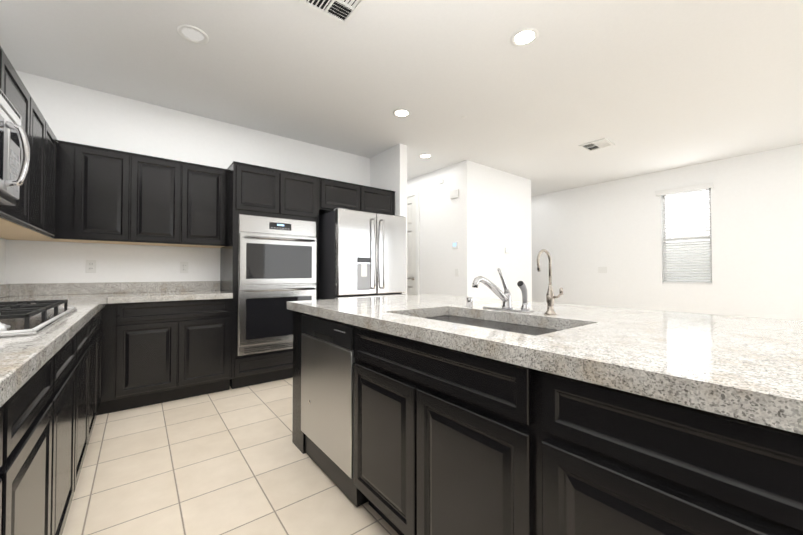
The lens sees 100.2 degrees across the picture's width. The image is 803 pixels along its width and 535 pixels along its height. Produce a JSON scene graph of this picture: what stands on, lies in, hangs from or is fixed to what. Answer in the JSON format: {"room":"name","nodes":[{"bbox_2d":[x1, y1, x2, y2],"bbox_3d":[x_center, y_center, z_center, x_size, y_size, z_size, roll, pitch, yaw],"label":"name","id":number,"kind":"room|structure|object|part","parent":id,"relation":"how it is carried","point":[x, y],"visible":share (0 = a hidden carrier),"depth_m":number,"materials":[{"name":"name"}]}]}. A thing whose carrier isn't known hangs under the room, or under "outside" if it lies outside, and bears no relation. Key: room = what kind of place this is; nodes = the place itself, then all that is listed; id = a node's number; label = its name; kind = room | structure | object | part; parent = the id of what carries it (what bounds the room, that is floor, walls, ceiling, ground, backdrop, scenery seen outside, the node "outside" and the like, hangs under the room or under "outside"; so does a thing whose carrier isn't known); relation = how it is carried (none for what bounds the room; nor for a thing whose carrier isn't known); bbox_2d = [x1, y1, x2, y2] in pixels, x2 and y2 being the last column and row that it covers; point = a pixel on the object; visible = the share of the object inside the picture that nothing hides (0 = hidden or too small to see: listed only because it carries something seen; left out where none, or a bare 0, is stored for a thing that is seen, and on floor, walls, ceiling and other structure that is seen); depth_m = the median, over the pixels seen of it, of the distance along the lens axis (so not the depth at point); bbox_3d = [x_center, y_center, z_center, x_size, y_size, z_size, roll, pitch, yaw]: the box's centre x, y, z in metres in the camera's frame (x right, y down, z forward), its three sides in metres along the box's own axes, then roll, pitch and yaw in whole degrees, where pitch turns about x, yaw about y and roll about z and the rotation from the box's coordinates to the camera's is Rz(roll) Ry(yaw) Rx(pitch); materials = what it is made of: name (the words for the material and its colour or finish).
{"room":"kitchen","nodes":[
{"label":"kitchen","id":0,"kind":"room"},
{"bbox_2d":[0,238,5,283],"bbox_3d":[-1.165,-0.268,0.047,0.120,2.740,6.820,1,-1,-38],"label":"wall","id":1,"kind":"structure","parent":0,"point":[2,261],"depth_m":2.61,"materials":[{"name":"paint"}]},
{"bbox_2d":[0,46,3,92],"bbox_3d":[-1.810,-0.860,1.249,0.326,0.322,0.388,1,-1,-38],"label":"upper cabinet","id":2,"kind":"object","parent":1,"relation":"attached to","point":[1,50],"depth_m":1.54,"materials":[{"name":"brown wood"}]},
{"bbox_2d":[0,89,30,205],"bbox_3d":[-1.635,-0.492,1.133,0.466,0.413,0.770,1,-1,-38],"label":"microwave","id":3,"kind":"object","parent":2,"relation":"attached to","point":[14,170],"visible":1,"depth_m":1.39,"materials":[{"name":"silver metal"}]},
{"bbox_2d":[0,285,7,296],"bbox_3d":[-1.654,0.149,0.785,0.020,0.099,4.796,1,-1,-38],"label":"backsplash","id":4,"kind":"structure","parent":1,"relation":"attached to","point":[3,288],"depth_m":2.56,"materials":[{"name":"grey stone"}]},
{"bbox_2d":[0,53,35,229],"bbox_3d":[-2.099,-0.629,1.616,0.326,0.772,0.552,1,-1,-38],"label":"upper cabinet","id":5,"kind":"object","parent":1,"relation":"attached to","point":[19,216],"depth_m":1.83,"materials":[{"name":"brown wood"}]},
{"bbox_2d":[0,105,47,233],"bbox_3d":[-2.392,-0.623,1.990,0.326,0.772,0.398,1,-1,-38],"label":"upper cabinet","id":6,"kind":"object","parent":1,"relation":"attached to","point":[40,159],"depth_m":2.16,"materials":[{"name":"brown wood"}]},
{"bbox_2d":[0,125,59,237],"bbox_3d":[-2.635,-0.618,2.299,0.326,0.772,0.389,1,-1,-38],"label":"upper cabinet","id":7,"kind":"object","parent":1,"relation":"attached to","point":[53,144],"depth_m":2.49,"materials":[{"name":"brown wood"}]},
{"bbox_2d":[6,70,369,293],"bbox_3d":[-1.836,-0.208,3.776,3.420,2.740,0.120,1,-1,-38],"label":"wall","id":8,"kind":"structure","parent":0,"point":[72,113],"depth_m":3.21,"materials":[{"name":"paint"}]},
{"bbox_2d":[86,260,96,272],"bbox_3d":[-2.749,-0.011,2.976,0.070,0.114,0.008,1,-1,-38],"label":"electrical outlet","id":9,"kind":"object","parent":8,"relation":"attached to","point":[91,266],"visible":1,"depth_m":2.97,"materials":[{"name":"white plastic"}]},
{"bbox_2d":[60,141,131,244],"bbox_3d":[-2.619,-0.608,2.881,0.456,0.772,0.325,1,-1,-38],"label":"upper cabinet","id":10,"kind":"object","parent":8,"relation":"attached to","point":[74,192],"depth_m":2.76,"materials":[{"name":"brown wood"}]},
{"bbox_2d":[8,281,219,296],"bbox_3d":[-2.529,0.187,3.132,1.494,0.099,0.020,1,-1,-38],"label":"backsplash","id":11,"kind":"structure","parent":8,"relation":"attached to","point":[183,286],"depth_m":3.04,"materials":[{"name":"grey stone"}]},
{"bbox_2d":[132,153,183,245],"bbox_3d":[-2.293,-0.604,3.135,0.370,0.772,0.325,1,-1,-38],"label":"upper cabinet","id":12,"kind":"object","parent":8,"relation":"attached to","point":[157,183],"depth_m":3.02,"materials":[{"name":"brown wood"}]},
{"bbox_2d":[180,262,187,272],"bbox_3d":[-2.200,-0.001,3.405,0.070,0.114,0.008,1,-1,-38],"label":"electrical outlet","id":13,"kind":"object","parent":8,"relation":"attached to","point":[183,267],"visible":1,"depth_m":3.40,"materials":[{"name":"white plastic"}]},
{"bbox_2d":[184,162,226,247],"bbox_3d":[-1.997,-0.600,3.367,0.382,0.772,0.325,1,-1,-38],"label":"upper cabinet","id":14,"kind":"object","parent":8,"relation":"attached to","point":[204,186],"depth_m":3.24,"materials":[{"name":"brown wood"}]},
{"bbox_2d":[319,177,394,214],"bbox_3d":[-0.671,-0.804,4.225,1.036,0.347,0.616,1,-1,-38],"label":"upper cabinet","id":15,"kind":"object","parent":8,"relation":"attached to","point":[334,194],"visible":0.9,"depth_m":3.93,"materials":[{"name":"black wood"}]},
{"bbox_2d":[62,377,398,534],"bbox_3d":[1.144,1.203,3.215,7.690,0.100,9.240,1,-1,-38],"label":"floor","id":16,"kind":"structure","parent":0,"point":[235,461],"depth_m":1.81,"materials":[{"name":"tile"}]},
{"bbox_2d":[0,393,19,534],"bbox_3d":[-0.896,0.673,0.293,0.616,0.865,0.500,1,-1,-38],"label":"base cabinet","id":17,"kind":"object","parent":16,"relation":"on","point":[10,419],"depth_m":0.71,"materials":[{"name":"black wood"}]},
{"bbox_2d":[16,353,59,534],"bbox_3d":[-1.204,0.680,0.686,0.616,0.865,0.500,1,-1,-38],"label":"base cabinet","id":18,"kind":"object","parent":16,"relation":"on","point":[38,451],"depth_m":0.95,"materials":[{"name":"black wood"}]},
{"bbox_2d":[60,333,79,534],"bbox_3d":[-1.513,0.686,1.080,0.616,0.865,0.500,1,-1,-38],"label":"base cabinet","id":19,"kind":"object","parent":16,"relation":"on","point":[69,378],"depth_m":1.35,"materials":[{"name":"black wood"}]},
{"bbox_2d":[80,321,91,471],"bbox_3d":[-1.821,0.692,1.474,0.616,0.865,0.500,1,-1,-38],"label":"base cabinet","id":20,"kind":"object","parent":16,"relation":"on","point":[86,333],"depth_m":1.77,"materials":[{"name":"black wood"}]},
{"bbox_2d":[92,313,99,429],"bbox_3d":[-2.129,0.699,1.867,0.616,0.865,0.500,1,-1,-38],"label":"base cabinet","id":21,"kind":"object","parent":16,"relation":"on","point":[95,320],"depth_m":2.20,"materials":[{"name":"black wood"}]},
{"bbox_2d":[100,309,103,414],"bbox_3d":[-2.381,0.704,2.190,0.616,0.865,0.318,1,-1,-38],"label":"base cabinet","id":22,"kind":"object","parent":16,"relation":"on","point":[101,310],"depth_m":2.57,"materials":[{"name":"black wood"}]},
{"bbox_2d":[104,297,232,413],"bbox_3d":[-2.119,0.718,3.066,0.918,0.865,0.616,1,-1,-38],"label":"base cabinet","id":23,"kind":"object","parent":16,"relation":"on","point":[155,352],"depth_m":2.80,"materials":[{"name":"black wood"}]},
{"bbox_2d":[0,293,111,412],"bbox_3d":[-1.409,0.226,0.976,0.641,0.049,4.796,1,-1,-38],"label":"countertop","id":24,"kind":"structure","parent":23,"relation":"on","point":[21,357],"depth_m":0.93,"materials":[{"name":"grey stone"}]},
{"bbox_2d":[0,300,76,336],"bbox_3d":[-1.564,0.176,1.188,0.517,0.058,0.860,1,-1,-38],"label":"cooktop","id":25,"kind":"object","parent":24,"relation":"in","point":[21,318],"visible":1,"depth_m":1.22,"materials":[{"name":"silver metal"}]},
{"bbox_2d":[108,289,231,304],"bbox_3d":[-2.094,0.260,3.078,0.873,0.049,0.641,1,-1,-38],"label":"countertop","id":26,"kind":"structure","parent":23,"relation":"on","point":[193,294],"depth_m":2.90,"materials":[{"name":"grey stone"}]},
{"bbox_2d":[220,161,319,388],"bbox_3d":[-1.393,0.086,3.595,0.860,2.147,0.696,1,-1,-38],"label":"tall cabinet","id":27,"kind":"object","parent":16,"relation":"on","point":[269,260],"visible":0.88,"depth_m":3.31,"materials":[{"name":"black wood"}]},
{"bbox_2d":[238,214,316,355],"bbox_3d":[-1.205,0.165,3.361,0.770,1.331,0.099,1,-1,-38],"label":"oven","id":28,"kind":"object","parent":27,"relation":"in","point":[277,255],"depth_m":3.32,"materials":[{"name":"silver metal"}]},
{"bbox_2d":[319,208,405,299],"bbox_3d":[-0.551,0.274,4.073,0.910,1.787,0.943,1,-1,-38],"label":"fridge","id":29,"kind":"object","parent":16,"relation":"on","point":[362,254],"visible":0.56,"depth_m":3.70,"materials":[{"name":"silver metal"}]},
{"bbox_2d":[292,310,802,534],"bbox_3d":[0.480,0.695,1.605,1.189,0.866,2.391,1,-1,-38],"label":"kitchen island","id":30,"kind":"object","parent":16,"relation":"on","point":[477,418],"depth_m":0.85,"materials":[{"name":"black wood"}]},
{"bbox_2d":[301,314,368,506],"bbox_3d":[-0.184,0.704,1.980,0.605,0.840,0.612,1,-1,-38],"label":"dishwasher","id":31,"kind":"object","parent":30,"relation":"in","point":[327,359],"visible":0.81,"depth_m":1.74,"materials":[{"name":"silver metal"}]},
{"bbox_2d":[287,294,802,437],"bbox_3d":[0.503,0.211,1.628,1.276,0.102,2.436,1,-1,-38],"label":"island countertop","id":32,"kind":"structure","parent":30,"relation":"on","point":[737,368],"depth_m":0.90,"materials":[{"name":"grey stone"}]},
{"bbox_3d":[0.376,0.190,1.855,0.035,0.052,0.034,1,-1,-38],"label":"air gap cap","id":33,"kind":"part","parent":32,"relation":"part of","materials":[{"name":"silver metal"}]},
{"bbox_2d":[472,268,533,311],"bbox_3d":[0.443,0.108,1.630,0.290,0.209,0.260,1,-1,-38],"label":"kitchen faucet","id":34,"kind":"object","parent":32,"relation":"on","point":[505,297],"visible":1,"depth_m":1.62,"materials":[{"name":"silver metal"}]},
{"bbox_2d":[537,249,562,314],"bbox_3d":[0.649,0.064,1.481,0.133,0.291,0.084,1,-1,-38],"label":"filter faucet","id":35,"kind":"object","parent":32,"relation":"on","point":[550,297],"visible":1,"depth_m":1.50,"materials":[{"name":"silver metal"}]},
{"bbox_2d":[370,144,406,294],"bbox_3d":[-0.898,-0.181,5.449,0.120,2.740,3.000,1,-1,-38],"label":"wall","id":36,"kind":"structure","parent":0,"point":[388,169],"depth_m":4.32,"materials":[{"name":"paint"}]},
{"bbox_2d":[0,0,802,195],"bbox_3d":[1.144,-1.636,3.261,7.690,0.100,9.240,1,-1,-38],"label":"ceiling","id":37,"kind":"structure","parent":0,"point":[648,86],"depth_m":2.75,"materials":[{"name":"paint"}]},
{"bbox_2d":[177,25,208,43],"bbox_3d":[-1.433,-1.598,2.310,0.188,0.006,0.188,1,-1,-38],"label":"recessed light","id":38,"kind":"object","parent":37,"relation":"in","point":[192,34],"visible":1,"depth_m":2.31,"materials":[{"name":"white plastic"}]},
{"bbox_2d":[299,0,366,25],"bbox_3d":[-0.397,-1.599,1.997,0.310,0.014,0.310,1,-1,-38],"label":"ceiling vent","id":39,"kind":"object","parent":37,"relation":"in","point":[343,12],"visible":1,"depth_m":2.06,"materials":[{"name":"white plastic"}]},
{"bbox_2d":[393,109,410,117],"bbox_3d":[0.002,-1.580,3.446,0.188,0.006,0.188,1,-1,-38],"label":"recessed light","id":40,"kind":"object","parent":37,"relation":"in","point":[401,113],"visible":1,"depth_m":3.44,"materials":[{"name":"white plastic"}]},
{"bbox_2d":[419,154,431,157],"bbox_3d":[0.334,-1.559,4.708,0.188,0.006,0.188,1,-1,-38],"label":"recessed light","id":41,"kind":"object","parent":37,"relation":"in","point":[425,155],"visible":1,"depth_m":4.70,"materials":[{"name":"white plastic"}]},
{"bbox_2d":[511,28,538,46],"bbox_3d":[0.857,-1.598,2.337,0.188,0.006,0.188,1,-1,-38],"label":"recessed light","id":42,"kind":"object","parent":37,"relation":"in","point":[523,37],"visible":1,"depth_m":2.33,"materials":[{"name":"white plastic"}]},
{"bbox_2d":[579,138,614,151],"bbox_3d":[2.491,-1.562,4.289,0.310,0.014,0.310,1,-1,-38],"label":"ceiling vent","id":43,"kind":"object","parent":37,"relation":"in","point":[597,144],"visible":1,"depth_m":4.28,"materials":[{"name":"white plastic"}]},
{"bbox_2d":[407,160,531,300],"bbox_3d":[0.656,-0.162,6.595,1.700,2.740,3.110,1,-1,-38],"label":"wall block","id":44,"kind":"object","parent":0,"point":[483,219],"visible":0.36,"depth_m":5.27,"materials":[{"name":"paint"}]},
{"bbox_2d":[407,191,419,294],"bbox_3d":[-0.016,-0.043,5.997,0.089,2.482,0.944,1,-1,-38],"label":"door leaf","id":45,"kind":"structure","parent":44,"relation":"attached to","point":[413,243],"depth_m":5.73,"materials":[{"name":"paint"}]},
{"bbox_2d":[450,189,458,198],"bbox_3d":[0.791,-1.098,5.033,0.030,0.120,0.160,1,-1,-38],"label":"door chime","id":46,"kind":"object","parent":44,"relation":"attached to","point":[454,194],"visible":0.94,"depth_m":5.01,"materials":[{"name":"white plastic"}]},
{"bbox_2d":[452,242,457,248],"bbox_3d":[0.800,-0.328,5.015,0.023,0.100,0.100,1,-1,-38],"label":"thermostat","id":47,"kind":"object","parent":44,"relation":"attached to","point":[454,245],"visible":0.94,"depth_m":5.00,"materials":[{"name":"white plastic"}]},
{"bbox_2d":[531,144,802,320],"bbox_3d":[4.088,-0.178,5.618,0.120,2.740,9.120,1,-1,-38],"label":"wall","id":48,"kind":"structure","parent":0,"point":[580,235],"depth_m":5.20,"materials":[{"name":"paint"}]},
{"bbox_2d":[598,267,606,272],"bbox_3d":[3.640,0.042,6.083,0.006,0.115,0.150,1,-1,-38],"label":"light switch","id":49,"kind":"object","parent":48,"relation":"attached to","point":[602,269],"visible":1,"depth_m":6.08,"materials":[{"name":"white plastic"}]},
{"bbox_2d":[662,188,711,283],"bbox_3d":[4.440,-0.479,5.226,0.044,1.470,0.600,1,-1,-38],"label":"window","id":50,"kind":"structure","parent":48,"relation":"in","point":[683,238],"depth_m":5.35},
{"bbox_2d":[655,182,713,283],"bbox_3d":[4.367,-0.495,5.191,0.087,1.495,0.695,1,-1,-38],"label":"window blinds","id":51,"kind":"object","parent":50,"relation":"attached to","point":[691,188],"visible":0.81,"depth_m":5.16,"materials":[{"name":"white plastic"}]}
]}

